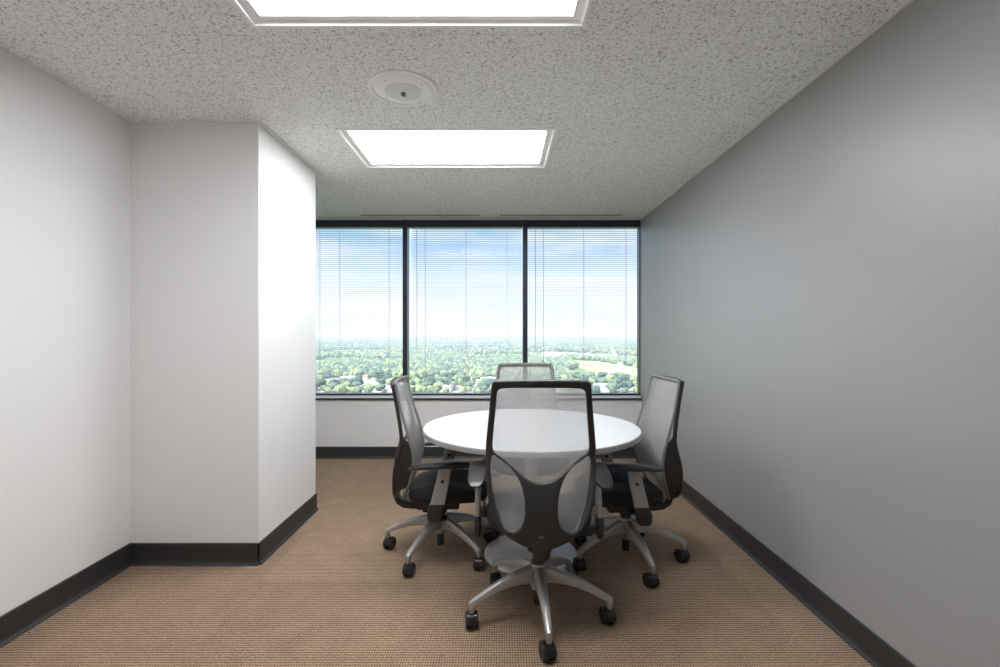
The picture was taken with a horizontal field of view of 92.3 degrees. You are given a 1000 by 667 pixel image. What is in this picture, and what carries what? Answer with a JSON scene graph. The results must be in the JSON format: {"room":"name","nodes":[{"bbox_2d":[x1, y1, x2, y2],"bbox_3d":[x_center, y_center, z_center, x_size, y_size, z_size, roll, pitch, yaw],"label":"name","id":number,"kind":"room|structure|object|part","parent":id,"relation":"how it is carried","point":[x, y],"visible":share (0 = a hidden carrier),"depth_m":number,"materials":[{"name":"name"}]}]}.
{"room":"office","nodes":[
{"label":"office","id":0,"kind":"room"},
{"bbox_2d":[0,49,129,615],"bbox_3d":[-2.095,-0.028,1.770,0.150,2.575,6.440,0,0,0],"label":"wall","id":1,"kind":"structure","parent":0,"point":[65,156],"depth_m":2.21,"materials":[{"name":"white paint"}]},
{"bbox_2d":[0,543,130,647],"bbox_3d":[-2.010,1.202,0.660,0.020,0.117,3.920,0,0,0],"label":"baseboard","id":2,"kind":"structure","parent":1,"relation":"attached to","point":[19,620],"depth_m":2.19,"materials":[{"name":"rubber"}]},
{"bbox_2d":[0,46,130,121],"bbox_3d":[-2.014,-1.153,0.660,0.012,0.003,3.920,0,0,0],"label":"trim","id":3,"kind":"structure","parent":1,"relation":"attached to","point":[2,48],"depth_m":2.20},
{"bbox_2d":[130,122,315,542],"bbox_3d":[-1.669,0.052,3.025,0.702,2.415,0.810,0,0,0],"label":"wall pillar","id":4,"kind":"structure","parent":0,"point":[223,214],"depth_m":2.62,"materials":[{"name":"white paint"}]},
{"bbox_2d":[130,543,259,565],"bbox_3d":[-1.665,1.202,2.610,0.709,0.117,0.020,0,0,0],"label":"baseboard","id":5,"kind":"structure","parent":4,"relation":"attached to","point":[141,554],"depth_m":2.61,"materials":[{"name":"rubber"}]},
{"bbox_2d":[258,494,318,564],"bbox_3d":[-1.308,1.202,3.025,0.020,0.117,0.824,0,0,0],"label":"baseboard","id":6,"kind":"structure","parent":4,"relation":"attached to","point":[274,540],"depth_m":2.94,"materials":[{"name":"rubber"}]},
{"bbox_2d":[0,459,872,666],"bbox_3d":[-0.295,1.320,1.850,3.750,0.120,6.600,0,0,0],"label":"floor","id":7,"kind":"structure","parent":0,"point":[331,595],"depth_m":2.19,"materials":[{"name":"carpet"}]},
{"bbox_2d":[383,375,496,576],"bbox_3d":[-0.346,0.758,2.772,0.669,1.004,0.650,0,0,-2],"label":"office chair","id":8,"kind":"object","parent":7,"relation":"on","point":[442,488],"visible":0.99,"depth_m":2.58,"materials":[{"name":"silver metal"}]},
{"bbox_3d":[-0.517,0.627,2.753,0.190,0.742,0.451,0,0,-2],"label":"backrest frame","id":9,"kind":"part","parent":8,"relation":"part of","materials":[{"name":"black plastic"}]},
{"bbox_3d":[-0.415,1.110,2.604,0.052,0.156,0.305,0,0,25],"label":"leg","id":10,"kind":"part","parent":8,"relation":"part of","materials":[{"name":"metal"}]},
{"bbox_3d":[-0.306,0.796,2.489,0.121,0.217,0.024,0,0,-2],"label":"armrest","id":11,"kind":"part","parent":8,"relation":"part of","materials":[{"name":"silver metal"}]},
{"bbox_3d":[-0.301,0.975,2.614,0.034,0.023,0.195,0,0,-2],"label":"height lever","id":12,"kind":"part","parent":8,"relation":"part of","materials":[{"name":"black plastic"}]},
{"bbox_3d":[-0.292,0.876,2.762,0.445,0.087,0.470,0,0,-2],"label":"seat","id":13,"kind":"part","parent":8,"relation":"part of","materials":[{"name":"black fabric"}]},
{"bbox_3d":[-0.327,0.796,3.033,0.121,0.217,0.024,0,0,-2],"label":"armrest","id":14,"kind":"part","parent":8,"relation":"part of","materials":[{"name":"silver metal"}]},
{"bbox_3d":[-0.216,1.110,2.642,0.305,0.156,0.052,0,0,43],"label":"leg","id":15,"kind":"part","parent":8,"relation":"part of","materials":[{"name":"metal"}]},
{"bbox_3d":[-0.191,1.110,2.844,0.305,0.156,0.052,0,0,-29],"label":"leg","id":16,"kind":"part","parent":8,"relation":"part of","materials":[{"name":"metal"}]},
{"bbox_2d":[481,363,569,535],"bbox_3d":[0.184,0.735,3.224,0.654,1.049,0.645,0,0,1],"label":"office chair","id":17,"kind":"object","parent":7,"relation":"on","point":[545,466],"visible":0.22,"depth_m":3.07,"materials":[{"name":"silver metal"}]},
{"bbox_3d":[0.017,1.110,3.270,0.305,0.156,0.052,0,0,24],"label":"leg","id":18,"kind":"part","parent":17,"relation":"part of","materials":[{"name":"metal"}]},
{"bbox_3d":[0.178,0.582,3.375,0.451,0.742,0.190,0,0,1],"label":"backrest frame","id":19,"kind":"part","parent":17,"relation":"part of","materials":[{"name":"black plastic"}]},
{"bbox_3d":[0.174,0.832,3.150,0.470,0.087,0.445,0,0,1],"label":"seat","id":20,"kind":"part","parent":17,"relation":"part of","materials":[{"name":"black fabric"}]},
{"bbox_2d":[423,409,641,573],"bbox_3d":[0.175,0.892,2.740,1.217,0.735,1.217,0,0,0],"label":"round table","id":21,"kind":"object","parent":7,"relation":"on","point":[530,435],"visible":0.77,"depth_m":2.62,"materials":[{"name":"white laminate"},{"name":"silver-grey metal"}]},
{"bbox_2d":[465,380,616,661],"bbox_3d":[0.177,0.723,2.133,0.655,1.074,0.635,0,0,2],"label":"office chair","id":22,"kind":"object","parent":7,"relation":"on","point":[541,520],"visible":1,"depth_m":1.99,"materials":[{"name":"black plastic"}]},
{"bbox_3d":[-0.099,0.727,2.189,0.024,0.217,0.121,0,0,2],"label":"armrest","id":23,"kind":"part","parent":22,"relation":"part of","materials":[{"name":"silver metal"}]},
{"bbox_3d":[0.011,1.110,2.093,0.305,0.156,0.052,0,0,-21],"label":"leg","id":24,"kind":"part","parent":22,"relation":"part of","materials":[{"name":"metal"}]},
{"bbox_3d":[0.063,1.110,2.289,0.052,0.156,0.305,0,0,-39],"label":"leg","id":25,"kind":"part","parent":22,"relation":"part of","materials":[{"name":"metal"}]},
{"bbox_3d":[0.173,0.806,2.205,0.470,0.087,0.445,0,0,2],"label":"seat","id":26,"kind":"part","parent":22,"relation":"part of","materials":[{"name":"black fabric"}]},
{"bbox_3d":[0.167,0.557,1.980,0.451,0.742,0.190,0,0,2],"label":"backrest frame","id":27,"kind":"part","parent":22,"relation":"part of","materials":[{"name":"black plastic"}]},
{"bbox_3d":[0.266,1.110,2.300,0.052,0.156,0.305,0,0,33],"label":"leg","id":28,"kind":"part","parent":22,"relation":"part of","materials":[{"name":"metal"}]},
{"bbox_3d":[0.320,0.904,2.186,0.195,0.023,0.034,0,0,2],"label":"height lever","id":29,"kind":"part","parent":22,"relation":"part of","materials":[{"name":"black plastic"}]},
{"bbox_3d":[0.445,0.727,2.172,0.024,0.217,0.121,0,0,2],"label":"armrest","id":30,"kind":"part","parent":22,"relation":"part of","materials":[{"name":"silver metal"}]},
{"bbox_2d":[573,374,689,587],"bbox_3d":[0.711,0.752,2.670,0.654,1.016,0.652,0,0,-3],"label":"office chair","id":31,"kind":"object","parent":7,"relation":"on","point":[632,495],"visible":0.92,"depth_m":2.54,"materials":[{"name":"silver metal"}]},
{"bbox_3d":[0.549,1.110,2.602,0.305,0.156,0.052,0,0,-28],"label":"leg","id":32,"kind":"part","parent":31,"relation":"part of","materials":[{"name":"metal"}]},
{"bbox_3d":[0.578,1.110,2.803,0.305,0.156,0.052,0,0,44],"label":"leg","id":33,"kind":"part","parent":31,"relation":"part of","materials":[{"name":"metal"}]},
{"bbox_3d":[0.660,0.784,2.953,0.121,0.217,0.024,0,0,-3],"label":"armrest","id":34,"kind":"part","parent":31,"relation":"part of","materials":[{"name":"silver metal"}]},
{"bbox_3d":[0.652,0.865,2.680,0.445,0.087,0.470,0,0,-3],"label":"seat","id":35,"kind":"part","parent":31,"relation":"part of","materials":[{"name":"black fabric"}]},
{"bbox_3d":[0.693,0.784,2.410,0.121,0.217,0.024,0,0,-3],"label":"armrest","id":36,"kind":"part","parent":31,"relation":"part of","materials":[{"name":"silver metal"}]},
{"bbox_3d":[0.876,0.615,2.693,0.190,0.742,0.451,0,0,-3],"label":"backrest frame","id":37,"kind":"part","parent":31,"relation":"part of","materials":[{"name":"black plastic"}]},
{"bbox_2d":[0,0,907,215],"bbox_3d":[-0.295,-1.165,1.850,3.750,0.020,6.600,0,0,0],"label":"ceiling","id":38,"kind":"structure","parent":0,"point":[640,98],"depth_m":2.17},
{"bbox_2d":[259,122,318,173],"bbox_3d":[-1.308,-1.152,3.035,0.020,0.006,0.830,0,0,0],"label":"trim","id":39,"kind":"structure","parent":38,"relation":"attached to","point":[269,130],"depth_m":2.95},
{"bbox_2d":[368,70,438,105],"bbox_3d":[-0.455,-1.135,2.265,0.328,0.039,0.328,0,0,0],"label":"ceiling speaker","id":40,"kind":"object","parent":38,"relation":"attached to","point":[395,87],"visible":1,"depth_m":2.23,"materials":[{"name":"white plastic"}]},
{"bbox_2d":[231,0,592,27],"bbox_3d":[-0.305,-1.198,1.492,1.250,0.095,0.629,0,0,0],"label":"ceiling light","id":41,"kind":"object","parent":38,"relation":"attached to","point":[258,13],"visible":1,"depth_m":1.75,"materials":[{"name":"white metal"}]},
{"bbox_2d":[252,0,574,11],"bbox_3d":[-0.305,-1.176,1.492,1.142,0.006,0.521,0,0,0],"label":"diffuser","id":42,"kind":"object","parent":41,"relation":"attached to","point":[257,5],"depth_m":1.72,"materials":[{"name":"white plastic"}]},
{"bbox_2d":[335,128,556,167],"bbox_3d":[-0.305,-1.198,3.020,1.250,0.095,0.634,0,0,0],"label":"ceiling light","id":43,"kind":"object","parent":38,"relation":"attached to","point":[374,147],"visible":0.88,"depth_m":3.01,"materials":[{"name":"white plastic"}]},
{"bbox_2d":[349,131,544,161],"bbox_3d":[-0.305,-1.176,3.020,1.142,0.006,0.526,0,0,0],"label":"diffuser","id":44,"kind":"object","parent":43,"relation":"attached to","point":[375,146],"depth_m":3.00,"materials":[{"name":"white plastic"}]},
{"bbox_2d":[316,216,643,219],"bbox_3d":[-0.295,-1.153,4.800,3.450,0.003,0.160,0,0,0],"label":"trim","id":45,"kind":"structure","parent":38,"relation":"attached to","point":[317,217],"depth_m":4.77,"materials":[{"name":"grey metal"}]},
{"bbox_2d":[360,214,623,215],"bbox_3d":[-0.080,-1.178,4.684,2.560,0.054,0.068,0,0,0],"label":"ceiling vent","id":46,"kind":"object","parent":38,"relation":"in","point":[360,214],"visible":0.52,"depth_m":4.65,"materials":[{"name":"grey metal"}]},
{"bbox_2d":[316,400,641,446],"bbox_3d":[-0.295,0.961,5.000,3.450,0.598,0.300,0,0,0],"label":"wall","id":47,"kind":"structure","parent":0,"point":[339,423],"depth_m":4.85,"materials":[{"name":"white paint"}]},
{"bbox_2d":[316,220,402,394],"bbox_3d":[-1.504,-0.261,4.935,1.031,1.789,0.100,0,0,0],"label":"window","id":48,"kind":"structure","parent":47,"relation":"in","point":[319,223],"depth_m":4.89,"materials":[{"name":"black metal"}]},
{"bbox_2d":[316,227,402,393],"bbox_3d":[-1.498,-0.247,4.920,1.005,1.727,0.039,0,0,0],"label":"blind","id":49,"kind":"object","parent":48,"relation":"attached to","point":[389,229],"visible":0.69,"depth_m":4.92,"materials":[{"name":"white plastic"}]},
{"bbox_3d":[-1.498,-1.098,4.925,1.005,0.026,0.026,0,0,0],"label":"head rail","id":50,"kind":"part","parent":49,"relation":"part of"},
{"bbox_3d":[-1.498,0.611,4.925,1.005,0.011,0.024,0,0,0],"label":"rail","id":51,"kind":"part","parent":49,"relation":"part of","materials":[{"name":"white metal"}]},
{"bbox_3d":[-1.137,-0.251,4.925,0.002,1.713,0.028,0,0,0],"label":"ladder cord","id":52,"kind":"part","parent":49,"relation":"part of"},
{"bbox_3d":[-1.498,-0.234,4.968,1.019,1.705,0.006,0,0,0],"label":"glass pane","id":53,"kind":"part","parent":48,"relation":"part of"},
{"bbox_2d":[403,220,522,395],"bbox_3d":[-0.378,-0.261,4.928,1.222,1.789,0.115,0,0,0],"label":"window","id":54,"kind":"structure","parent":47,"relation":"in","point":[407,224],"depth_m":4.89,"materials":[{"name":"black metal"}]},
{"bbox_3d":[-0.354,-0.234,4.968,1.174,1.705,0.006,0,0,0],"label":"glass pane","id":55,"kind":"part","parent":54,"relation":"part of","materials":[{"name":"clear glass"}]},
{"bbox_2d":[412,227,521,393],"bbox_3d":[-0.341,-0.247,4.920,1.128,1.727,0.039,0,0,0],"label":"blind","id":56,"kind":"object","parent":54,"relation":"attached to","point":[416,229],"visible":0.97,"depth_m":4.92,"materials":[{"name":"white plastic"}]},
{"bbox_3d":[-0.767,-0.251,4.925,0.002,1.713,0.028,0,0,0],"label":"ladder cord","id":57,"kind":"part","parent":56,"relation":"part of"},
{"bbox_3d":[-0.341,-1.098,4.925,1.128,0.026,0.026,0,0,0],"label":"head rail","id":58,"kind":"part","parent":56,"relation":"part of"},
{"bbox_3d":[-0.341,0.611,4.925,1.128,0.011,0.024,0,0,0],"label":"rail","id":59,"kind":"part","parent":56,"relation":"part of","materials":[{"name":"white metal"}]},
{"bbox_2d":[316,447,635,458],"bbox_3d":[-0.295,1.202,4.840,3.450,0.117,0.020,0,0,0],"label":"baseboard","id":60,"kind":"structure","parent":47,"relation":"attached to","point":[321,452],"depth_m":4.84,"materials":[{"name":"rubber"}]},
{"bbox_2d":[316,395,640,397],"bbox_3d":[-0.295,0.648,4.944,3.450,0.028,0.212,0,0,0],"label":"sill","id":61,"kind":"structure","parent":47,"relation":"on","point":[317,396],"depth_m":4.88,"materials":[{"name":"black metal"}]},
{"bbox_2d":[316,398,641,399],"bbox_3d":[-0.295,0.661,4.835,3.450,0.018,0.006,0,0,0],"label":"trim","id":62,"kind":"structure","parent":47,"relation":"attached to","point":[316,398],"depth_m":4.83,"materials":[{"name":"metal"}]},
{"bbox_2d":[522,220,639,395],"bbox_3d":[0.832,-0.261,4.928,1.197,1.789,0.115,0,0,0],"label":"window","id":63,"kind":"structure","parent":47,"relation":"in","point":[526,223],"depth_m":4.89,"materials":[{"name":"black metal"}]},
{"bbox_2d":[528,227,637,393],"bbox_3d":[0.852,-0.247,4.920,1.129,1.727,0.039,0,0,0],"label":"blind","id":64,"kind":"object","parent":63,"relation":"attached to","point":[543,229],"visible":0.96,"depth_m":4.92,"materials":[{"name":"white plastic"}]},
{"bbox_3d":[0.447,-0.251,4.925,0.002,1.713,0.028,0,0,0],"label":"ladder cord","id":65,"kind":"part","parent":64,"relation":"part of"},
{"bbox_3d":[0.852,-1.098,4.925,1.129,0.026,0.026,0,0,0],"label":"head rail","id":66,"kind":"part","parent":64,"relation":"part of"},
{"bbox_3d":[0.852,0.611,4.925,1.129,0.011,0.024,0,0,0],"label":"rail","id":67,"kind":"part","parent":64,"relation":"part of","materials":[{"name":"metal"}]},
{"bbox_3d":[0.860,-0.251,4.925,0.002,1.713,0.028,0,0,0],"label":"ladder cord","id":68,"kind":"part","parent":64,"relation":"part of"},
{"bbox_2d":[640,0,999,666],"bbox_3d":[1.505,-0.028,1.770,0.150,2.575,6.440,0,0,0],"label":"wall","id":69,"kind":"structure","parent":0,"point":[823,295],"depth_m":1.88,"materials":[{"name":"grey paint"}]},
{"bbox_2d":[640,0,913,219],"bbox_3d":[1.422,-1.153,1.775,0.016,0.004,6.150,0,0,0],"label":"trim","id":70,"kind":"structure","parent":69,"relation":"attached to","point":[908,2],"depth_m":2.22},
{"bbox_2d":[654,457,916,666],"bbox_3d":[1.420,1.202,1.775,0.020,0.117,6.150,0,0,0],"label":"baseboard","id":71,"kind":"structure","parent":69,"relation":"attached to","point":[877,652],"depth_m":2.23,"materials":[{"name":"rubber"}]},
{"label":"outside","id":72,"kind":"structure","parent":0,"visible":0},
{"bbox_2d":[316,334,636,391],"bbox_3d":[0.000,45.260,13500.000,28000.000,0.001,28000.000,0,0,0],"label":"ground","id":73,"kind":"structure","parent":72,"point":[320,335],"depth_m":7242.02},
{"bbox_2d":[316,379,325,388],"bbox_3d":[-144.589,40.774,384.154,9.019,8.985,9.147,0,0,-31],"label":"tree","id":74,"kind":"object","parent":73,"relation":"on","point":[319,382],"visible":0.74,"depth_m":381.38,"materials":[{"name":"green plant"}]},
{"bbox_2d":[323,387,331,391],"bbox_3d":[-128.563,42.623,358.123,6.079,5.287,5.420,0,0,-18],"label":"tree","id":75,"kind":"object","parent":73,"relation":"on","point":[326,389],"visible":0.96,"depth_m":356.53,"materials":[{"name":"green plant"}]},
{"bbox_2d":[328,382,336,391],"bbox_3d":[-128.391,41.527,368.288,6.928,7.482,7.827,0,0,-32],"label":"tree","id":76,"kind":"object","parent":73,"relation":"on","point":[331,385],"visible":0.79,"depth_m":365.97,"materials":[{"name":"green plant"}]},
{"bbox_2d":[329,379,338,384],"bbox_3d":[-132.482,40.696,382.615,8.529,9.142,8.410,0,0,-37],"label":"tree","id":77,"kind":"object","parent":73,"relation":"on","point":[332,380],"visible":0.57,"depth_m":380.78,"materials":[{"name":"green plant"}]},
{"bbox_2d":[336,384,345,391],"bbox_3d":[-115.451,40.937,348.258,7.156,8.668,8.025,0,0,-11],"label":"tree","id":78,"kind":"object","parent":73,"relation":"on","point":[340,387],"visible":0.91,"depth_m":346.07,"materials":[{"name":"green plant"}]},
{"bbox_2d":[343,382,351,386],"bbox_3d":[-118.637,41.346,373.293,7.277,7.848,8.161,0,0,-8],"label":"tree","id":79,"kind":"object","parent":73,"relation":"on","point":[344,383],"visible":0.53,"depth_m":370.46,"materials":[{"name":"green plant"}]},
{"bbox_2d":[351,381,360,386],"bbox_3d":[-113.658,41.442,378.614,7.089,7.652,6.275,0,0,-39],"label":"tree","id":80,"kind":"object","parent":73,"relation":"on","point":[356,383],"visible":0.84,"depth_m":376.89,"materials":[{"name":"green plant"}]},
{"bbox_2d":[352,377,363,385],"bbox_3d":[-115.438,39.747,388.178,9.898,11.042,10.037,0,0,4],"label":"tree","id":81,"kind":"object","parent":73,"relation":"on","point":[359,379],"visible":0.53,"depth_m":385.97,"materials":[{"name":"green plant"}]},
{"bbox_2d":[355,387,362,391],"bbox_3d":[-102.919,41.966,348.752,5.356,6.609,6.556,0,0,23],"label":"tree","id":82,"kind":"object","parent":73,"relation":"on","point":[357,389],"visible":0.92,"depth_m":347.25,"materials":[{"name":"green plant"}]},
{"bbox_2d":[364,386,372,391],"bbox_3d":[-94.590,41.516,346.330,7.330,7.511,5.988,0,0,24],"label":"tree","id":83,"kind":"object","parent":73,"relation":"on","point":[368,388],"visible":0.91,"depth_m":344.22,"materials":[{"name":"green plant"}]},
{"bbox_2d":[370,378,377,381],"bbox_3d":[-117.635,43.280,448.838,6.760,3.960,5.200,0,0,28],"label":"building","id":84,"kind":"structure","parent":73,"relation":"on","point":[371,379],"depth_m":447.08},
{"bbox_2d":[375,383,385,390],"bbox_3d":[-89.019,41.212,355.839,6.910,8.112,7.807,0,0,27],"label":"tree","id":85,"kind":"object","parent":73,"relation":"on","point":[378,387],"visible":0.98,"depth_m":353.76,"materials":[{"name":"green plant"}]},
{"bbox_2d":[378,377,385,383],"bbox_3d":[-97.764,40.880,400.649,8.438,8.772,8.320,0,0,-10],"label":"tree","id":86,"kind":"object","parent":73,"relation":"on","point":[383,379],"visible":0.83,"depth_m":397.84,"materials":[{"name":"green plant"}]},
{"bbox_2d":[414,379,421,383],"bbox_3d":[-67.553,41.029,390.561,8.845,8.484,7.887,0,0,-25],"label":"tree","id":87,"kind":"object","parent":73,"relation":"on","point":[419,381],"visible":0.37,"depth_m":388.05,"materials":[{"name":"green plant"}]},
{"bbox_2d":[415,385,423,391],"bbox_3d":[-58.483,41.393,350.269,6.872,7.752,7.707,0,0,-30],"label":"tree","id":88,"kind":"object","parent":73,"relation":"on","point":[418,387],"visible":0.86,"depth_m":347.93,"materials":[{"name":"green plant"}]},
{"bbox_2d":[422,386,430,391],"bbox_3d":[-52.932,41.621,345.621,7.160,7.297,6.385,0,0,-43],"label":"tree","id":89,"kind":"object","parent":73,"relation":"on","point":[428,389],"visible":0.76,"depth_m":343.75,"materials":[{"name":"green plant"}]},
{"bbox_2d":[423,377,434,384],"bbox_3d":[-56.367,39.687,380.725,10.191,11.162,10.049,0,0,-17],"label":"tree","id":90,"kind":"object","parent":73,"relation":"on","point":[431,380],"visible":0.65,"depth_m":378.05,"materials":[{"name":"green plant"}]},
{"bbox_2d":[433,382,442,390],"bbox_3d":[-46.129,40.679,355.276,7.542,9.185,8.458,0,0,-6],"label":"tree","id":91,"kind":"object","parent":73,"relation":"on","point":[438,385],"visible":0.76,"depth_m":352.29,"materials":[{"name":"green plant"}]},
{"bbox_2d":[439,384,453,391],"bbox_3d":[-42.919,42.510,374.565,11.856,5.500,7.696,0,0,11],"label":"building","id":92,"kind":"structure","parent":73,"relation":"on","point":[450,387],"depth_m":371.87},
{"bbox_2d":[444,377,453,384],"bbox_3d":[-40.835,40.226,386.566,8.903,10.082,8.778,0,0,-34],"label":"tree","id":93,"kind":"object","parent":73,"relation":"on","point":[448,380],"visible":0.67,"depth_m":383.25,"materials":[{"name":"green plant"}]},
{"bbox_2d":[449,381,456,387],"bbox_3d":[-37.222,41.395,381.079,7.398,7.754,6.043,0,0,6],"label":"tree","id":94,"kind":"object","parent":73,"relation":"on","point":[454,383],"visible":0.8,"depth_m":378.79,"materials":[{"name":"green plant"}]},
{"bbox_2d":[457,386,465,391],"bbox_3d":[-27.559,41.679,347.759,6.740,7.180,6.010,0,0,35],"label":"tree","id":95,"kind":"object","parent":73,"relation":"on","point":[460,388],"visible":0.86,"depth_m":345.99,"materials":[{"name":"green plant"}]},
{"bbox_2d":[456,375,466,380],"bbox_3d":[-34.171,40.848,428.654,9.048,8.842,8.009,0,0,-30],"label":"tree","id":96,"kind":"object","parent":73,"relation":"on","point":[463,378],"visible":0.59,"depth_m":426.50,"materials":[{"name":"green plant"}]},
{"bbox_2d":[465,386,471,391],"bbox_3d":[-24.229,42.322,360.236,6.396,5.891,5.703,0,0,-7],"label":"tree","id":97,"kind":"object","parent":73,"relation":"on","point":[468,388],"visible":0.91,"depth_m":358.71,"materials":[{"name":"green plant"}]},
{"bbox_2d":[316,335,636,378],"bbox_3d":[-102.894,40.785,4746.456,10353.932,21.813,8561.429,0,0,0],"label":"woods","id":98,"kind":"object","parent":73,"relation":"on","point":[370,358],"visible":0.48,"depth_m":724.27,"materials":[{"name":"green plant"}]},
{"bbox_2d":[476,380,486,391],"bbox_3d":[-13.693,40.278,365.422,8.676,9.984,7.679,0,0,25],"label":"tree","id":99,"kind":"object","parent":73,"relation":"on","point":[480,383],"visible":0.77,"depth_m":362.68,"materials":[{"name":"green plant"}]},
{"bbox_3d":[-13.693,39.034,365.422,8.676,7.496,7.679,0,0,25],"label":"crown","id":100,"kind":"part","parent":99,"relation":"part of","materials":[{"name":"green plant"}]},
{"bbox_2d":[480,385,487,391],"bbox_3d":[-11.777,42.048,359.135,5.891,6.444,7.211,0,0,-41],"label":"tree","id":101,"kind":"object","parent":73,"relation":"on","point":[483,388],"visible":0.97,"depth_m":356.62,"materials":[{"name":"green plant"}]},
{"bbox_2d":[486,378,495,386],"bbox_3d":[-7.015,39.963,372.715,10.101,10.609,9.960,0,0,3],"label":"tree","id":102,"kind":"object","parent":73,"relation":"on","point":[489,381],"visible":0.59,"depth_m":369.65,"materials":[{"name":"green plant"}]},
{"bbox_2d":[508,388,519,391],"bbox_3d":[9.836,41.445,345.426,8.287,7.642,8.404,0,0,18],"label":"tree","id":103,"kind":"object","parent":73,"relation":"on","point":[509,389],"visible":0.73,"depth_m":342.71,"materials":[{"name":"green plant"}]},
{"bbox_2d":[531,375,541,379],"bbox_3d":[29.560,39.727,398.707,9.835,11.082,9.698,0,0,41],"label":"tree","id":104,"kind":"object","parent":73,"relation":"on","point":[532,378],"visible":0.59,"depth_m":395.80,"materials":[{"name":"green plant"}]},
{"bbox_2d":[566,388,575,391],"bbox_3d":[51.680,42.105,350.936,6.844,6.322,6.058,0,0,-31],"label":"tree","id":105,"kind":"object","parent":73,"relation":"on","point":[567,389],"visible":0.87,"depth_m":349.04,"materials":[{"name":"green plant"}]},
{"bbox_2d":[579,375,588,379],"bbox_3d":[69.233,39.926,399.584,9.506,10.684,9.641,0,0,13],"label":"tree","id":106,"kind":"object","parent":73,"relation":"on","point":[580,378],"visible":0.41,"depth_m":396.29,"materials":[{"name":"green plant"}]},
{"bbox_2d":[592,386,600,391],"bbox_3d":[68.827,41.455,345.663,7.855,7.620,7.966,0,0,17],"label":"tree","id":107,"kind":"object","parent":73,"relation":"on","point":[594,388],"visible":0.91,"depth_m":343.29,"materials":[{"name":"green plant"}]},
{"bbox_2d":[593,382,607,389],"bbox_3d":[81.019,42.510,389.127,11.856,5.500,7.696,0,0,7],"label":"building","id":108,"kind":"structure","parent":73,"relation":"on","point":[602,385],"depth_m":385.41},
{"bbox_2d":[597,377,606,382],"bbox_3d":[84.952,40.798,399.183,8.134,8.941,9.189,0,0,1],"label":"tree","id":109,"kind":"object","parent":73,"relation":"on","point":[602,379],"visible":0.81,"depth_m":396.38,"materials":[{"name":"green plant"}]},
{"bbox_2d":[605,375,614,381],"bbox_3d":[95.282,40.429,417.807,8.816,9.687,7.861,0,0,31],"label":"tree","id":110,"kind":"object","parent":73,"relation":"on","point":[608,378],"visible":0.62,"depth_m":414.90,"materials":[{"name":"green plant"}]},
{"bbox_2d":[605,383,617,391],"bbox_3d":[82.609,40.811,354.599,7.840,8.916,6.939,0,0,-39],"label":"tree","id":111,"kind":"object","parent":73,"relation":"on","point":[612,387],"visible":0.99,"depth_m":352.46,"materials":[{"name":"green plant"}]},
{"bbox_2d":[609,379,617,383],"bbox_3d":[91.790,40.779,387.730,7.031,8.981,7.944,0,0,6],"label":"tree","id":112,"kind":"object","parent":73,"relation":"on","point":[615,381],"visible":0.74,"depth_m":385.03,"materials":[{"name":"green plant"}]},
{"bbox_2d":[619,375,629,381],"bbox_3d":[108.614,40.218,415.539,10.141,10.099,10.000,0,0,-32],"label":"tree","id":113,"kind":"object","parent":73,"relation":"on","point":[621,379],"visible":0.66,"depth_m":412.07,"materials":[{"name":"green plant"}]},
{"bbox_2d":[616,369,632,371],"bbox_3d":[146.947,43.060,564.488,18.096,4.400,8.736,0,0,31],"label":"building","id":114,"kind":"structure","parent":73,"relation":"on","point":[616,369],"depth_m":560.63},
{"bbox_2d":[621,380,632,388],"bbox_3d":[98.742,40.629,370.968,10.211,9.276,10.355,0,0,-23],"label":"tree","id":115,"kind":"object","parent":73,"relation":"on","point":[628,383],"visible":0.99,"depth_m":368.21,"materials":[{"name":"green plant"}]},
{"bbox_2d":[629,375,636,380],"bbox_3d":[113.782,40.536,410.192,7.864,9.472,8.819,0,0,33],"label":"tree","id":116,"kind":"object","parent":73,"relation":"on","point":[630,378],"visible":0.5,"depth_m":407.07,"materials":[{"name":"green plant"}]},
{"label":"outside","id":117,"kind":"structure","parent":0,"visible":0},
{"bbox_2d":[577,361,636,373],"bbox_3d":[143.503,45.110,638.450,80.103,0.300,332.344,0,0,0],"label":"lawn","id":118,"kind":"structure","parent":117,"point":[596,364],"depth_m":674.43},
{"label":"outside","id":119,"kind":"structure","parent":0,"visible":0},
{"bbox_2d":[316,377,391,391],"bbox_3d":[-132.694,45.110,429.518,121.379,0.300,200.710,0,0,0],"label":"lot","id":120,"kind":"structure","parent":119,"point":[318,389],"depth_m":392.34,"materials":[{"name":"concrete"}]},
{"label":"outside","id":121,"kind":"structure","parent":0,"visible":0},
{"bbox_2d":[453,384,632,391],"bbox_3d":[43.780,45.135,390.882,165.895,0.250,123.436,0,0,0],"label":"lot","id":122,"kind":"structure","parent":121,"point":[455,389],"depth_m":379.06,"materials":[{"name":"grey asphalt"}]},
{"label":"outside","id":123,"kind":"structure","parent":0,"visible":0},
{"bbox_2d":[541,352,623,356],"bbox_3d":[185.714,45.110,991.409,194.323,0.300,431.048,0,0,0],"label":"road","id":124,"kind":"structure","parent":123,"point":[546,354],"depth_m":1027.64,"materials":[{"name":"grey asphalt"}]}
]}

